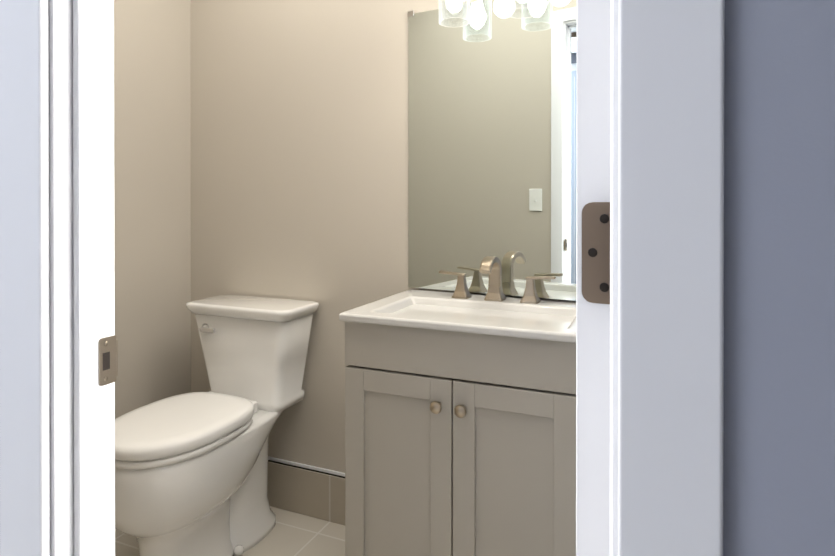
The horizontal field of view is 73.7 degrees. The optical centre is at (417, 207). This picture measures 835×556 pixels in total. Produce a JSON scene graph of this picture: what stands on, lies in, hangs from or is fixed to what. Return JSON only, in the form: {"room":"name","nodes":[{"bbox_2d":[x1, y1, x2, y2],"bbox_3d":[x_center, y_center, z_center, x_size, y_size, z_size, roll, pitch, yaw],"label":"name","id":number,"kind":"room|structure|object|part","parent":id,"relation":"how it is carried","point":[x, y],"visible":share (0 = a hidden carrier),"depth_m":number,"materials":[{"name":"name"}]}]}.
{"room":"hallway","nodes":[
{"label":"hallway","id":0,"kind":"room"},
{"bbox_2d":[114,0,190,418],"bbox_3d":[-1.196,-0.102,1.715,0.100,2.440,1.195,0,0,23],"label":"wall","id":1,"kind":"structure","parent":0,"point":[152,185],"depth_m":2.07,"materials":[{"name":"paint"}]},
{"bbox_2d":[115,506,344,555],"bbox_3d":[-0.556,1.174,0.342,6.000,0.100,3.425,0,0,23],"label":"floor","id":2,"kind":"structure","parent":0,"point":[293,534],"depth_m":1.87,"materials":[{"name":"tile"}]},
{"bbox_2d":[115,294,318,555],"bbox_3d":[-0.675,0.726,1.771,0.448,0.783,0.677,0,0,23],"label":"toilet","id":3,"kind":"object","parent":2,"relation":"on","point":[191,474],"visible":0.96,"depth_m":1.72,"materials":[{"name":"white ceramic"}]},
{"bbox_2d":[339,256,575,555],"bbox_3d":[0.301,0.630,1.472,0.915,0.978,0.466,0,0,23],"label":"bathroom vanity","id":4,"kind":"object","parent":2,"relation":"on","point":[460,420],"visible":0.73,"depth_m":1.35,"materials":[{"name":"beige paint"}]},
{"bbox_2d":[190,0,522,472],"bbox_3d":[0.176,-0.103,1.832,2.530,2.440,0.100,0,0,23],"label":"wall","id":5,"kind":"structure","parent":0,"point":[299,149],"depth_m":2.03,"materials":[{"name":"paint"}]},
{"bbox_2d":[267,456,344,524],"bbox_3d":[-0.478,1.026,2.056,0.955,0.180,0.011,0,0,23],"label":"baseboard","id":6,"kind":"structure","parent":5,"relation":"attached to","point":[308,493],"depth_m":2.02,"materials":[{"name":"tile"}]},
{"bbox_2d":[439,0,469,26],"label":"sconce","id":7,"kind":"object","parent":5,"relation":"attached to","point":[453,6],"depth_m":1.67,"materials":[{"name":"clear glass"}]},
{"bbox_3d":[0.111,-0.628,1.678,0.095,0.138,0.095,0,0,23],"label":"lamp shade","id":8,"kind":"part","parent":7,"relation":"part of","materials":[{"name":"clear glass"}]},
{"bbox_3d":[0.111,-0.642,1.678,0.052,0.106,0.052,0,0,23],"label":"bulb","id":9,"kind":"part","parent":7,"relation":"part of","materials":[{"name":"white glass"}]},
{"bbox_2d":[408,0,576,300],"bbox_3d":[0.371,-0.194,1.639,0.919,0.920,0.009,0,0,29],"label":"mirror","id":10,"kind":"object","parent":5,"relation":"attached to","point":[492,99],"visible":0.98,"depth_m":1.71,"materials":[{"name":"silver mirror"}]},
{"bbox_2d":[506,0,539,18],"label":"sconce","id":11,"kind":"object","parent":5,"relation":"attached to","point":[508,4],"depth_m":1.61,"materials":[{"name":"clear glass"}]},
{"bbox_3d":[0.302,-0.628,1.596,0.095,0.138,0.095,0,0,23],"label":"lamp shade","id":12,"kind":"part","parent":11,"relation":"part of","materials":[{"name":"clear glass"}]},
{"bbox_2d":[723,0,834,555],"bbox_3d":[1.254,-0.095,-0.050,2.366,2.440,0.040,0,0,23],"label":"wall","id":13,"kind":"structure","parent":0,"point":[779,297],"depth_m":0.36,"materials":[{"name":"paint"}]},
{"bbox_2d":[576,0,609,555],"bbox_3d":[0.322,0.103,0.733,0.174,2.014,0.642,0,0,23],"label":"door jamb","id":14,"kind":"structure","parent":13,"relation":"in","point":[593,299],"depth_m":0.49,"materials":[{"name":"white wood"}]},
{"bbox_2d":[610,0,611,555],"bbox_3d":[0.153,0.108,0.437,0.003,2.030,0.021,0,0,23],"label":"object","id":15,"kind":"object","parent":13,"relation":"attached to","point":[610,277],"visible":0.33,"depth_m":0.43,"materials":[{"name":"white"}]},
{"bbox_2d":[612,0,724,555],"bbox_3d":[0.188,0.067,0.423,0.071,2.113,0.092,0,0,23],"label":"door frame","id":16,"kind":"structure","parent":13,"relation":"attached to","point":[671,296],"depth_m":0.38,"materials":[{"name":"white wood"}]},
{"bbox_3d":[-1.803,-0.100,1.260,2.981,2.440,0.040,0,0,23],"label":"wall","id":17,"kind":"structure","parent":0,"visible":0},
{"bbox_2d":[0,0,114,555],"bbox_3d":[-0.448,0.066,0.696,0.083,2.113,0.092,0,0,23],"label":"door frame","id":18,"kind":"structure","parent":17,"relation":"attached to","point":[24,319],"depth_m":0.66,"materials":[{"name":"white wood"}]},
{"bbox_2d":[73,0,94,555],"bbox_3d":[-0.405,0.107,0.677,0.011,2.030,0.021,0,0,23],"label":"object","id":19,"kind":"object","parent":17,"relation":"attached to","point":[83,275],"visible":1,"depth_m":0.67,"materials":[{"name":"white"}]},
{"bbox_2d":[98,335,117,385],"bbox_3d":[-0.398,0.195,0.714,0.010,0.060,0.027,0,0,23],"label":"strike plate","id":20,"kind":"object","parent":17,"relation":"attached to","point":[108,358],"visible":1,"depth_m":0.71,"materials":[{"name":"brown metal"}]}
]}

